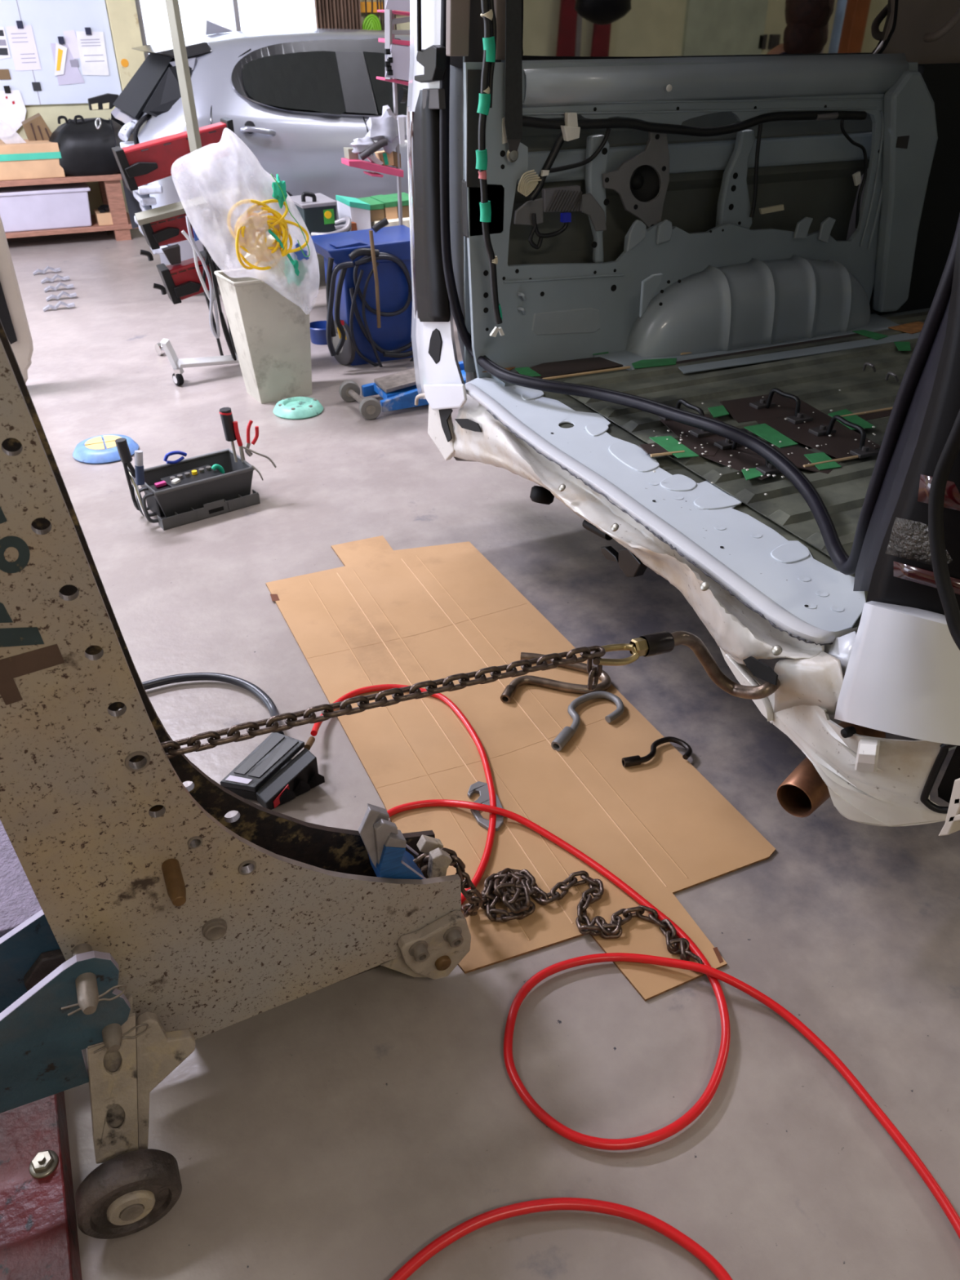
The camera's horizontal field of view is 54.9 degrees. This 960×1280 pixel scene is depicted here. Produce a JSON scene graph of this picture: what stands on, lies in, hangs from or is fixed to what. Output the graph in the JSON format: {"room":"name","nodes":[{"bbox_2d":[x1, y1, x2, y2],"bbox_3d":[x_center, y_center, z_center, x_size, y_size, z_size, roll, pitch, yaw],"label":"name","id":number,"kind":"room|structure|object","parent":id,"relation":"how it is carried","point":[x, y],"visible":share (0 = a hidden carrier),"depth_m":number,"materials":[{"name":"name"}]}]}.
{"room":"auto repair garage","nodes":[
{"label":"auto repair garage","id":0,"kind":"room"},
{"bbox_2d":[0,0,409,214],"bbox_3d":[-1.827,-5.615,7.788,13.200,3.700,0.140,-15,37,-21],"label":"wall","id":1,"kind":"structure","parent":0,"point":[50,113],"depth_m":7.67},
{"bbox_2d":[0,0,121,105],"bbox_3d":[-3.886,-4.840,7.037,1.975,1.345,0.030,-15,37,-21],"label":"whiteboard","id":2,"kind":"object","parent":1,"relation":"attached to","point":[48,20],"visible":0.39,"depth_m":7.37,"materials":[{"name":"grey"}]},
{"bbox_2d":[0,26,10,58],"bbox_3d":[-3.744,-4.661,7.215,0.100,0.216,0.002,-15,37,-21],"label":"paper","id":3,"kind":"object","parent":2,"relation":"attached to","point":[4,50],"visible":1,"depth_m":7.23,"materials":[{"name":"paper"}]},
{"bbox_2d":[0,69,10,79],"bbox_3d":[-3.774,-4.479,7.319,0.090,0.070,0.009,-15,37,-21],"label":"paper","id":4,"kind":"object","parent":2,"relation":"attached to","point":[4,73],"visible":1,"depth_m":7.32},
{"bbox_2d":[0,85,26,135],"bbox_3d":[-3.829,-4.244,7.435,0.337,0.367,0.015,-15,37,-21],"label":"paper","id":5,"kind":"object","parent":2,"relation":"attached to","point":[12,108],"visible":0.99,"depth_m":7.46,"materials":[{"name":"white paper"}]},
{"bbox_2d":[5,21,41,71],"bbox_3d":[-3.599,-4.677,7.277,0.192,0.330,0.015,-15,37,-21],"label":"paper","id":6,"kind":"object","parent":2,"relation":"attached to","point":[21,38],"visible":1,"depth_m":7.29,"materials":[{"name":"grey paper"}]},
{"bbox_2d":[54,36,66,75],"bbox_3d":[-3.364,-4.673,7.396,0.139,0.264,0.015,-15,37,-21],"label":"paper","id":7,"kind":"object","parent":2,"relation":"attached to","point":[60,51],"visible":1,"depth_m":7.41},
{"bbox_2d":[56,48,62,71],"bbox_3d":[-3.373,-4.655,7.410,0.083,0.155,0.001,-15,37,-21],"label":"print","id":8,"kind":"object","parent":7,"relation":"attached to","point":[59,51],"depth_m":7.41},
{"bbox_2d":[50,43,84,84],"bbox_3d":[-3.328,-4.646,7.457,0.201,0.286,0.002,-15,37,-21],"label":"paper","id":9,"kind":"object","parent":2,"relation":"attached to","point":[72,75],"visible":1,"depth_m":7.48,"materials":[{"name":"grey paper"}]},
{"bbox_2d":[62,30,79,59],"bbox_3d":[-3.268,-4.769,7.409,0.099,0.202,0.002,-15,37,-21],"label":"paper","id":10,"kind":"object","parent":2,"relation":"attached to","point":[70,38],"visible":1,"depth_m":7.40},
{"bbox_2d":[75,27,109,75],"bbox_3d":[-3.135,-4.759,7.479,0.222,0.331,0.015,-15,37,-21],"label":"paper","id":11,"kind":"object","parent":2,"relation":"attached to","point":[91,46],"visible":1,"depth_m":7.49,"materials":[{"name":"grey paper"}]},
{"bbox_2d":[105,0,145,90],"bbox_3d":[-2.879,-4.944,7.509,0.220,2.900,0.072,-15,37,-21],"label":"trim","id":12,"kind":"structure","parent":1,"relation":"attached to","point":[122,15],"depth_m":7.50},
{"bbox_2d":[134,0,241,58],"bbox_3d":[-2.068,-5.706,7.565,1.650,1.700,0.060,-15,37,-21],"label":"window","id":13,"kind":"structure","parent":1,"relation":"in","point":[234,2],"depth_m":7.67,"materials":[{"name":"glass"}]},
{"bbox_2d":[314,0,361,29],"bbox_3d":[-1.232,-5.305,8.133,0.417,2.400,0.063,-15,37,-21],"label":"curtain","id":14,"kind":"object","parent":1,"relation":"hanging from","point":[329,14],"visible":0.02,"depth_m":8.03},
{"bbox_2d":[362,13,382,30],"bbox_3d":[-0.956,-5.241,8.318,0.189,0.652,0.049,-15,37,-21],"label":"hose","id":15,"kind":"object","parent":1,"relation":"hanging from","point":[373,22],"visible":0.33,"depth_m":8.16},
{"bbox_2d":[360,1,407,13],"bbox_3d":[-0.869,-5.610,8.195,0.641,0.080,0.055,-15,37,-21],"label":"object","id":16,"kind":"object","parent":1,"relation":"attached to","point":[362,3],"visible":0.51,"depth_m":8.13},
{"bbox_2d":[7,227,959,1279],"bbox_3d":[0.907,-0.753,3.995,13.200,0.120,12.800,-15,37,-21],"label":"floor","id":17,"kind":"structure","parent":0,"point":[338,1131],"depth_m":1.75,"materials":[{"name":"concrete"}]},
{"bbox_2d":[0,215,33,382],"bbox_3d":[-2.383,-1.742,4.232,0.434,1.196,0.140,-15,37,-21],"label":"bumper cover","id":18,"kind":"object","parent":17,"relation":"on","point":[13,317],"visible":0.73,"depth_m":4.38,"materials":[{"name":"white plastic"}]},
{"bbox_2d":[0,819,41,937],"bbox_3d":[-1.519,0.590,1.629,1.510,0.300,0.665,-15,37,-21],"label":"deck","id":19,"kind":"object","parent":17,"relation":"on","point":[19,902],"visible":0.02,"depth_m":1.59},
{"bbox_2d":[0,1091,82,1279],"bbox_3d":[-1.000,1.224,0.875,1.222,0.091,1.320,-15,37,-21],"label":"platform","id":20,"kind":"object","parent":17,"relation":"on","point":[39,1238],"visible":0.93,"depth_m":1.40,"materials":[{"name":"metal"}]},
{"bbox_2d":[32,266,61,275],"bbox_3d":[-3.150,-2.688,6.716,0.190,0.047,0.050,-15,37,-21],"label":"bracket","id":21,"kind":"object","parent":17,"relation":"on","point":[47,268],"visible":1,"depth_m":6.70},
{"bbox_2d":[40,274,70,284],"bbox_3d":[-2.991,-2.545,6.503,0.190,0.047,0.050,-15,37,-21],"label":"bracket","id":22,"kind":"object","parent":17,"relation":"on","point":[55,276],"visible":1,"depth_m":6.49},
{"bbox_2d":[43,300,75,311],"bbox_3d":[-2.686,-2.131,5.889,0.190,0.047,0.050,-15,37,-21],"label":"bracket","id":23,"kind":"object","parent":17,"relation":"on","point":[71,304],"visible":1,"depth_m":5.88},
{"bbox_2d":[44,282,74,292],"bbox_3d":[-2.874,-2.410,6.303,0.190,0.047,0.050,-15,37,-21],"label":"bracket","id":24,"kind":"object","parent":17,"relation":"on","point":[59,284],"visible":1,"depth_m":6.29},
{"bbox_2d":[45,290,76,301],"bbox_3d":[-2.767,-2.275,6.102,0.190,0.047,0.050,-15,37,-21],"label":"bracket","id":25,"kind":"object","parent":17,"relation":"on","point":[73,295],"visible":1,"depth_m":6.09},
{"bbox_2d":[0,172,137,242],"bbox_3d":[-4.124,-3.422,7.403,2.530,0.495,0.640,-15,37,-21],"label":"wooden bench","id":26,"kind":"object","parent":17,"relation":"on","point":[110,188],"visible":0.44,"depth_m":7.54,"materials":[{"name":"brown wood"}]},
{"bbox_2d":[0,139,65,180],"bbox_3d":[-3.981,-3.704,7.162,1.363,0.238,0.398,-15,37,-21],"label":"cardboard box","id":27,"kind":"object","parent":26,"relation":"on","point":[35,159],"visible":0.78,"depth_m":7.18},
{"bbox_2d":[0,124,26,143],"bbox_3d":[-3.626,-3.909,7.109,0.211,0.162,0.010,-15,37,-21],"label":"plastic bag","id":28,"kind":"object","parent":27,"relation":"on","point":[6,139],"visible":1,"depth_m":7.13,"materials":[{"name":"white"}]},
{"bbox_2d":[21,112,52,141],"bbox_3d":[-3.538,-4.095,7.389,0.213,0.190,0.255,-15,37,-21],"label":"wood block","id":29,"kind":"object","parent":27,"relation":"on","point":[35,127],"visible":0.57,"depth_m":7.30,"materials":[{"name":"brown wood"}]},
{"bbox_2d":[0,182,91,232],"bbox_3d":[-3.867,-3.474,7.446,1.390,0.288,0.479,-15,37,-21],"label":"storage bin","id":30,"kind":"object","parent":26,"relation":"on","point":[56,206],"visible":0.82,"depth_m":7.40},
{"bbox_2d":[4,212,137,238],"bbox_3d":[-4.128,-3.307,7.492,2.530,0.035,0.620,-15,37,-21],"label":"shelf","id":31,"kind":"object","parent":26,"relation":"attached to","point":[120,227],"depth_m":7.56,"materials":[{"name":"brown wood"}]},
{"bbox_2d":[48,93,120,176],"bbox_3d":[-3.112,-4.003,7.336,0.686,0.556,0.528,-15,37,-21],"label":"black holdall","id":32,"kind":"object","parent":26,"relation":"on","point":[85,145],"depth_m":7.30,"materials":[{"name":"leather"}]},
{"bbox_2d":[93,208,112,226],"bbox_3d":[-3.093,-3.534,7.715,0.210,0.088,0.250,-15,37,-21],"label":"cardboard box","id":33,"kind":"object","parent":26,"relation":"on","point":[104,218],"visible":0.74,"depth_m":7.61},
{"bbox_2d":[0,909,148,1113],"bbox_3d":[-1.026,0.737,1.351,1.058,0.532,0.292,-15,37,-21],"label":"base arm","id":34,"kind":"object","parent":17,"relation":"on","point":[53,1008],"visible":0.91,"depth_m":1.37,"materials":[{"name":"blue metal"}]},
{"bbox_2d":[72,434,138,464],"bbox_3d":[-1.604,-0.825,3.954,0.270,0.044,0.270,-15,37,-21],"label":"round cover","id":35,"kind":"object","parent":17,"relation":"on","point":[101,449],"visible":0.78,"depth_m":3.89,"materials":[{"name":"blue plastic"}]},
{"bbox_2d":[75,994,195,1239],"bbox_3d":[-0.529,0.740,1.423,0.157,0.282,0.248,-1,34,-1],"label":"caster leg","id":36,"kind":"object","parent":17,"relation":"on","point":[135,1185],"visible":0.95,"depth_m":1.42,"materials":[{"name":"metal"}]},
{"bbox_2d":[111,0,241,386],"bbox_3d":[-1.466,-2.278,4.421,0.543,1.930,0.623,-15,37,-21],"label":"rack","id":37,"kind":"object","parent":17,"relation":"on","point":[144,163],"visible":0.93,"depth_m":4.36,"materials":[{"name":"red metal"}]},
{"bbox_2d":[131,448,260,530],"bbox_3d":[-1.087,-0.571,3.490,0.430,0.143,0.253,-23,40,-30],"label":"caddy","id":38,"kind":"object","parent":17,"relation":"on","point":[230,491],"visible":0.82,"depth_m":3.45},
{"bbox_2d":[115,437,136,502],"bbox_3d":[-1.244,-0.605,3.290,0.036,0.234,0.056,27,42,34],"label":"cutter","id":39,"kind":"object","parent":38,"relation":"in","point":[122,444],"visible":0.88,"depth_m":3.25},
{"bbox_2d":[123,466,149,515],"bbox_3d":[-1.238,-0.537,3.329,0.089,0.188,0.023,27,42,34],"label":"chisel","id":40,"kind":"object","parent":38,"relation":"in","point":[131,477],"visible":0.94,"depth_m":3.31,"materials":[{"name":"silver metal"}]},
{"bbox_2d":[134,449,144,484],"bbox_3d":[-1.202,-0.608,3.260,0.032,0.120,0.047,27,43,34],"label":"marker","id":41,"kind":"object","parent":38,"relation":"in","point":[139,466],"visible":1,"depth_m":3.25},
{"bbox_2d":[144,484,169,517],"bbox_3d":[-1.169,-0.525,3.433,0.110,0.090,0.110,-27,42,-34],"label":"tool pouch","id":42,"kind":"object","parent":38,"relation":"in","point":[153,504],"visible":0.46,"depth_m":3.40,"materials":[{"name":"black plastic"}]},
{"bbox_2d":[163,450,186,463],"bbox_3d":[-1.155,-0.694,3.504,0.093,0.046,0.023,-23,40,-30],"label":"goggles","id":43,"kind":"object","parent":38,"relation":"in","point":[175,452],"visible":1,"depth_m":3.50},
{"bbox_2d":[160,464,222,488],"bbox_3d":[-1.083,-0.579,3.495,0.200,0.112,0.120,-27,42,-34],"label":"case","id":44,"kind":"object","parent":38,"relation":"in","point":[204,472],"visible":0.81,"depth_m":3.47,"materials":[{"name":"black plastic"}]},
{"bbox_2d":[219,407,237,462],"bbox_3d":[-0.950,-0.777,3.505,0.048,0.204,0.054,-1,34,-2],"label":"screwdriver","id":45,"kind":"object","parent":38,"relation":"in","point":[226,415],"visible":1,"depth_m":3.47,"materials":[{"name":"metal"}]},
{"bbox_2d":[232,421,245,462],"bbox_3d":[-0.915,-0.752,3.516,0.025,0.158,0.037,-15,37,-21],"label":"pliers","id":46,"kind":"object","parent":38,"relation":"in","point":[238,439],"visible":1,"depth_m":3.51,"materials":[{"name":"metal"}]},
{"bbox_2d":[244,420,258,456],"bbox_3d":[-0.858,-0.759,3.471,0.066,0.138,0.019,-25,41,-32],"label":"pliers","id":47,"kind":"object","parent":38,"relation":"hanging from","point":[249,453],"visible":1,"depth_m":3.47,"materials":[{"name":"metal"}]},
{"bbox_2d":[142,672,284,734],"bbox_3d":[-0.724,0.148,2.461,0.597,0.098,0.260,11,36,16],"label":"hose","id":48,"kind":"object","parent":17,"relation":"on","point":[260,694],"visible":0.68,"depth_m":2.56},
{"bbox_2d":[0,319,471,1039],"bbox_3d":[-0.336,0.058,1.273,0.659,1.581,0.208,-15,37,-21],"label":"tower","id":49,"kind":"object","parent":17,"relation":"on","point":[211,922],"visible":0.99,"depth_m":1.33,"materials":[{"name":"metal"}]},
{"bbox_2d":[160,645,605,759],"bbox_3d":[-0.129,0.089,1.452,0.759,0.066,0.030,-15,37,-21],"label":"chain","id":50,"kind":"object","parent":49,"relation":"attached to","point":[173,748],"visible":0.98,"depth_m":1.43,"materials":[{"name":"metal"}]},
{"bbox_2d":[111,19,409,270],"bbox_3d":[-0.606,-3.565,6.730,3.904,1.582,2.035,-15,37,-21],"label":"hatchback car","id":51,"kind":"object","parent":17,"relation":"on","point":[295,98],"visible":0.44,"depth_m":5.77,"materials":[{"name":"silver metal"}]},
{"bbox_2d":[118,119,137,141],"bbox_3d":[-2.147,-3.128,5.668,0.068,0.114,0.179,15,37,21],"label":"tail lamp","id":52,"kind":"object","parent":51,"relation":"on","point":[125,132],"depth_m":5.63,"materials":[{"name":"plastic"}]},
{"bbox_2d":[214,270,312,404],"bbox_3d":[-1.011,-1.461,4.429,0.368,0.572,0.274,-17,37,-23],"label":"waste bin","id":53,"kind":"object","parent":17,"relation":"on","point":[270,331],"visible":0.75,"depth_m":4.34,"materials":[{"name":"plastic"}]},
{"bbox_2d":[174,128,319,310],"bbox_3d":[-0.980,-1.754,3.946,0.576,0.763,0.344,-15,37,-21],"label":"plastic bag","id":54,"kind":"object","parent":53,"relation":"on","point":[308,276],"visible":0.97,"depth_m":3.90,"materials":[{"name":"white"}]},
{"bbox_2d":[244,231,286,282],"bbox_3d":[-0.933,-1.689,4.058,0.213,0.213,0.126,-15,37,-21],"label":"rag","id":55,"kind":"object","parent":54,"relation":"in","point":[253,260],"visible":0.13,"depth_m":4.01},
{"bbox_2d":[226,199,309,270],"bbox_3d":[-0.881,-1.708,3.883,0.336,0.277,0.053,-15,37,-21],"label":"cord","id":56,"kind":"object","parent":54,"relation":"in","point":[279,226],"visible":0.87,"depth_m":3.86,"materials":[{"name":"plastic"}]},
{"bbox_2d":[271,173,287,208],"bbox_3d":[-0.831,-1.859,3.830,0.042,0.133,0.061,29,44,36],"label":"rag","id":57,"kind":"object","parent":54,"relation":"in","point":[277,194],"visible":0.93,"depth_m":3.82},
{"bbox_2d":[268,229,295,265],"bbox_3d":[-0.848,-1.670,3.913,0.121,0.165,0.024,-15,37,-21],"label":"strap","id":58,"kind":"object","parent":54,"relation":"in","point":[270,232],"visible":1,"depth_m":3.90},
{"bbox_2d":[284,259,300,285],"bbox_3d":[-0.808,-1.612,4.049,0.104,0.116,0.058,-15,37,-21],"label":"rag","id":59,"kind":"object","parent":54,"relation":"in","point":[297,282],"visible":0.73,"depth_m":4.03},
{"bbox_2d":[293,241,309,260],"bbox_3d":[-0.784,-1.684,4.013,0.082,0.085,0.043,-15,37,-21],"label":"rag","id":60,"kind":"object","parent":54,"relation":"in","point":[300,255],"visible":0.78,"depth_m":4.00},
{"bbox_2d":[220,732,324,809],"bbox_3d":[-0.492,0.310,2.206,0.249,0.102,0.172,-15,37,-21],"label":"pump","id":61,"kind":"object","parent":17,"relation":"on","point":[268,775],"visible":0.96,"depth_m":2.19,"materials":[{"name":"black metal"}]},
{"bbox_2d":[273,395,323,419],"bbox_3d":[-0.860,-1.104,4.367,0.236,0.044,0.236,-15,37,-21],"label":"round cover","id":62,"kind":"object","parent":17,"relation":"on","point":[300,407],"visible":1,"depth_m":4.32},
{"bbox_2d":[311,217,413,367],"bbox_3d":[-0.592,-1.777,4.958,0.635,0.965,0.508,-15,37,-21],"label":"cart","id":63,"kind":"object","parent":17,"relation":"on","point":[369,288],"visible":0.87,"depth_m":4.79,"materials":[{"name":"blue plastic"}]},
{"bbox_2d":[329,238,368,248],"bbox_3d":[-0.662,-2.000,4.680,0.173,0.040,0.120,-15,37,-21],"label":"plastic tray","id":64,"kind":"object","parent":63,"relation":"on","point":[350,242],"visible":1,"depth_m":4.65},
{"bbox_2d":[311,225,410,264],"bbox_3d":[-0.584,-2.064,4.841,0.556,0.104,0.400,-15,37,-21],"label":"shelf","id":65,"kind":"object","parent":63,"relation":"attached to","point":[393,241],"depth_m":4.74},
{"bbox_2d":[341,0,409,225],"bbox_3d":[-0.478,-2.648,4.919,0.502,1.990,0.180,-15,37,-21],"label":"rack","id":66,"kind":"object","parent":17,"relation":"on","point":[389,39],"visible":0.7,"depth_m":4.77,"materials":[{"name":"pink metal"}]},
{"bbox_2d":[343,146,358,159],"bbox_3d":[-0.687,-2.591,4.920,0.055,0.053,0.080,-15,37,-21],"label":"wood block","id":67,"kind":"object","parent":66,"relation":"on","point":[348,154],"visible":0.9,"depth_m":4.90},
{"bbox_2d":[350,136,380,153],"bbox_3d":[-0.598,-2.618,4.898,0.188,0.095,0.067,-15,37,-21],"label":"cloth bundle","id":68,"kind":"object","parent":66,"relation":"on","point":[360,144],"visible":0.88,"depth_m":4.87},
{"bbox_2d":[341,158,403,177],"bbox_3d":[-0.577,-2.539,4.970,0.306,0.095,0.130,-15,37,-21],"label":"tray","id":69,"kind":"object","parent":66,"relation":"on","point":[397,171],"depth_m":4.93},
{"bbox_2d":[359,137,387,159],"bbox_3d":[-0.563,-2.594,4.886,0.156,0.101,0.049,-10,35,-14],"label":"grip","id":70,"kind":"object","parent":66,"relation":"on","point":[382,143],"visible":1,"depth_m":4.87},
{"bbox_2d":[363,171,383,177],"bbox_3d":[-0.576,-2.514,4.988,0.072,0.020,0.130,-15,37,-21],"label":"tray","id":71,"kind":"object","parent":66,"relation":"on","point":[372,174],"depth_m":4.95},
{"bbox_2d":[374,150,394,165],"bbox_3d":[-0.518,-2.608,5.000,0.081,0.069,0.085,-15,37,-21],"label":"box","id":72,"kind":"object","parent":66,"relation":"on","point":[386,158],"visible":0.73,"depth_m":4.97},
{"bbox_2d":[364,105,406,154],"bbox_3d":[-0.486,-2.706,4.901,0.263,0.228,0.111,-15,37,-21],"label":"plastic bag","id":73,"kind":"object","parent":66,"relation":"on","point":[386,126],"visible":0.8,"depth_m":4.86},
{"bbox_2d":[376,76,408,85],"bbox_3d":[-0.427,-2.904,4.808,0.194,0.048,0.130,-15,37,-21],"label":"tray","id":74,"kind":"object","parent":66,"relation":"on","point":[394,81],"depth_m":4.75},
{"bbox_2d":[377,9,409,16],"bbox_3d":[-0.411,-3.154,4.649,0.181,0.026,0.130,-15,37,-21],"label":"tray","id":75,"kind":"object","parent":66,"relation":"on","point":[387,12],"depth_m":4.59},
{"bbox_2d":[378,38,409,45],"bbox_3d":[-0.413,-3.050,4.717,0.178,0.036,0.130,-15,37,-21],"label":"tray","id":76,"kind":"object","parent":66,"relation":"on","point":[388,42],"depth_m":4.66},
{"bbox_2d":[385,44,409,80],"bbox_3d":[-0.394,-2.924,4.691,0.195,0.168,0.006,-15,37,-21],"label":"paper sheet","id":77,"kind":"object","parent":66,"relation":"hanging from","point":[400,65],"visible":0.71,"depth_m":4.68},
{"bbox_2d":[385,0,409,12],"bbox_3d":[-0.382,-3.136,4.554,0.186,0.078,0.006,-15,37,-21],"label":"paper sheet","id":78,"kind":"object","parent":66,"relation":"attached to","point":[395,5],"visible":0.73,"depth_m":4.55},
{"bbox_2d":[397,116,404,144],"bbox_3d":[-0.413,-2.673,4.849,0.034,0.126,0.006,-15,37,-21],"label":"paper sheet","id":79,"kind":"object","parent":66,"relation":"attached to","point":[400,119],"visible":1,"depth_m":4.85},
{"bbox_2d":[338,360,466,419],"bbox_3d":[-0.252,-1.236,4.479,0.811,0.139,0.317,-15,37,-21],"label":"jack","id":80,"kind":"object","parent":17,"relation":"on","point":[398,390],"visible":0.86,"depth_m":4.36,"materials":[{"name":"metal"}]},
{"bbox_2d":[265,535,775,1000],"bbox_3d":[-0.026,0.156,2.534,0.772,0.008,1.996,-15,37,-21],"label":"cardboard sheet","id":81,"kind":"object","parent":17,"relation":"on","point":[407,616],"visible":0.84,"depth_m":2.32,"materials":[{"name":"cardboard"}]},
{"bbox_2d":[467,781,503,831],"bbox_3d":[0.014,0.390,2.170,0.078,0.011,0.160,-15,37,-21],"label":"hook","id":82,"kind":"object","parent":81,"relation":"on","point":[481,788],"visible":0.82,"depth_m":2.17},
{"bbox_2d":[500,652,611,703],"bbox_3d":[0.219,0.120,2.558,0.275,0.030,0.228,10,35,14],"label":"hook","id":83,"kind":"object","parent":81,"relation":"on","point":[508,692],"visible":0.8,"depth_m":2.55,"materials":[{"name":"metal"}]},
{"bbox_2d":[500,684,515,703],"bbox_3d":[0.077,0.147,2.518,0.030,0.030,0.049,12,36,17],"label":"socket","id":84,"kind":"object","parent":83,"relation":"attached to","point":[509,691],"depth_m":2.51,"materials":[{"name":"metal"}]},
{"bbox_2d":[413,847,702,964],"bbox_3d":[0.079,0.454,1.805,0.695,0.318,0.270,-2,34,-3],"label":"chain","id":85,"kind":"object","parent":81,"relation":"on","point":[515,881],"visible":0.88,"depth_m":1.89,"materials":[{"name":"metal"}]},
{"bbox_2d":[551,691,624,751],"bbox_3d":[0.265,0.203,2.436,0.272,0.031,0.124,-24,41,-31],"label":"hook","id":86,"kind":"object","parent":81,"relation":"on","point":[566,733],"visible":1,"depth_m":2.44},
{"bbox_2d":[551,726,574,751],"bbox_3d":[0.212,0.252,2.362,0.031,0.031,0.072,19,38,26],"label":"socket","id":87,"kind":"object","parent":86,"relation":"attached to","point":[566,733],"depth_m":2.35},
{"bbox_2d":[621,736,692,767],"bbox_3d":[0.442,0.288,2.313,0.186,0.024,0.090,-15,37,-21],"label":"hook","id":88,"kind":"object","parent":81,"relation":"on","point":[635,760],"visible":1,"depth_m":2.31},
{"bbox_2d":[621,755,640,767],"bbox_3d":[0.376,0.301,2.294,0.043,0.024,0.024,-8,35,-12],"label":"socket","id":89,"kind":"object","parent":88,"relation":"attached to","point":[635,760],"depth_m":2.28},
{"bbox_2d":[388,1197,733,1279],"bbox_3d":[0.085,0.938,1.352,0.597,0.017,0.222,-3,34,-5],"label":"air hose","id":90,"kind":"object","parent":17,"relation":"on","point":[477,1222],"visible":1,"depth_m":1.41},
{"bbox_2d":[310,684,959,1239],"bbox_3d":[0.117,0.560,1.883,0.515,0.052,1.800,-21,39,-28],"label":"air hose","id":91,"kind":"object","parent":17,"relation":"on","point":[713,975],"visible":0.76,"depth_m":1.72,"materials":[{"name":"rubber"}]},
{"bbox_2d":[406,0,959,835],"bbox_3d":[2.117,-1.261,2.861,4.402,1.989,2.630,-15,37,-21],"label":"van","id":92,"kind":"object","parent":17,"relation":"on","point":[695,264],"visible":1,"depth_m":2.58,"materials":[{"name":"white metal"}]},
{"bbox_2d":[413,89,450,321],"bbox_3d":[-0.154,-1.239,2.707,0.030,0.648,0.254,-15,37,-21],"label":"tail lamp","id":93,"kind":"object","parent":92,"relation":"attached to","point":[431,108],"depth_m":2.65,"materials":[{"name":"plastic"}]},
{"bbox_2d":[422,88,445,109],"bbox_3d":[-0.124,-1.452,2.481,0.020,0.054,0.119,-15,37,-21],"label":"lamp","id":94,"kind":"object","parent":92,"relation":"attached to","point":[433,99],"depth_m":2.46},
{"bbox_2d":[592,631,780,699],"bbox_3d":[0.388,0.055,1.686,0.414,0.170,0.103,-5,34,-8],"label":"hook","id":95,"kind":"object","parent":92,"relation":"attached to","point":[660,642],"visible":0.9,"depth_m":1.66,"materials":[{"name":"metal"}]},
{"bbox_2d":[586,657,602,690],"bbox_3d":[0.198,0.056,1.607,0.024,0.076,0.024,-5,34,-7],"label":"hanging chain","id":96,"kind":"object","parent":95,"relation":"hanging from","point":[595,673],"visible":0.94,"depth_m":1.60,"materials":[{"name":"metal"}]},
{"bbox_2d":[639,631,674,657],"bbox_3d":[0.313,0.007,1.645,0.058,0.043,0.039,-15,37,-21],"label":"socket","id":97,"kind":"object","parent":95,"relation":"attached to","point":[660,642],"depth_m":1.63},
{"bbox_2d":[866,227,959,614],"bbox_3d":[0.682,-0.268,1.298,0.067,0.567,0.168,-15,37,-21],"label":"tail lamp","id":98,"kind":"object","parent":92,"relation":"attached to","point":[901,580],"depth_m":1.36,"materials":[{"name":"plastic"}]},
{"bbox_2d":[920,743,959,813],"bbox_3d":[0.840,0.203,1.495,0.140,0.234,0.133,-15,37,-21],"label":"air vent","id":99,"kind":"object","parent":92,"relation":"attached to","point":[934,755],"depth_m":1.55,"materials":[{"name":"black plastic"}]},
{"bbox_3d":[-0.598,-2.255,5.663,1.250,0.505,0.600,-15,37,-21],"label":"steel table","id":100,"kind":"object","parent":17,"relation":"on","visible":0},
{"bbox_2d":[286,191,337,235],"bbox_3d":[-0.956,-2.444,5.267,0.205,0.234,0.320,-15,37,-21],"label":"charger","id":101,"kind":"object","parent":100,"relation":"on","point":[317,211],"visible":0.93,"depth_m":5.16,"materials":[{"name":"grey plastic"}]},
{"bbox_2d":[311,216,351,235],"bbox_3d":[-0.812,-2.273,5.125,0.132,0.107,0.268,19,38,25],"label":"coil","id":102,"kind":"object","parent":100,"relation":"on","point":[342,224],"visible":0.56,"depth_m":5.15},
{"bbox_2d":[335,195,371,230],"bbox_3d":[-0.738,-2.469,5.407,0.122,0.219,0.260,-15,37,-21],"label":"cardboard box","id":103,"kind":"object","parent":100,"relation":"on","point":[358,211],"visible":0.57,"depth_m":5.31,"materials":[{"name":"white cardboard"}]},
{"bbox_2d":[370,217,409,228],"bbox_3d":[-0.521,-2.440,5.481,0.260,0.130,0.250,-15,37,-21],"label":"cushion","id":104,"kind":"object","parent":100,"relation":"on","point":[394,222],"visible":0.04,"depth_m":5.37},
{"bbox_2d":[357,196,384,222],"bbox_3d":[-0.646,-2.536,5.441,0.089,0.094,0.260,-15,37,-21],"label":"cardboard box","id":105,"kind":"object","parent":104,"relation":"on","point":[376,207],"visible":0.6,"depth_m":5.35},
{"bbox_2d":[369,194,398,219],"bbox_3d":[-0.568,-2.559,5.469,0.079,0.102,0.260,-15,37,-21],"label":"cardboard box","id":106,"kind":"object","parent":104,"relation":"on","point":[390,209],"visible":0.54,"depth_m":5.38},
{"bbox_2d":[383,192,408,217],"bbox_3d":[-0.468,-2.587,5.506,0.137,0.104,0.260,-15,37,-21],"label":"cardboard box","id":107,"kind":"object","parent":104,"relation":"on","point":[405,197],"visible":0.23,"depth_m":5.42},
{"bbox_3d":[-0.953,-1.660,5.312,0.620,0.089,0.210,-15,37,-21],"label":"trolley","id":108,"kind":"object","parent":17,"relation":"on","visible":0},
{"bbox_2d":[310,320,327,345],"bbox_3d":[-0.900,-1.736,5.310,0.180,0.150,0.180,-15,37,-21],"label":"bucket","id":109,"kind":"object","parent":108,"relation":"on","point":[317,329],"visible":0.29,"depth_m":5.25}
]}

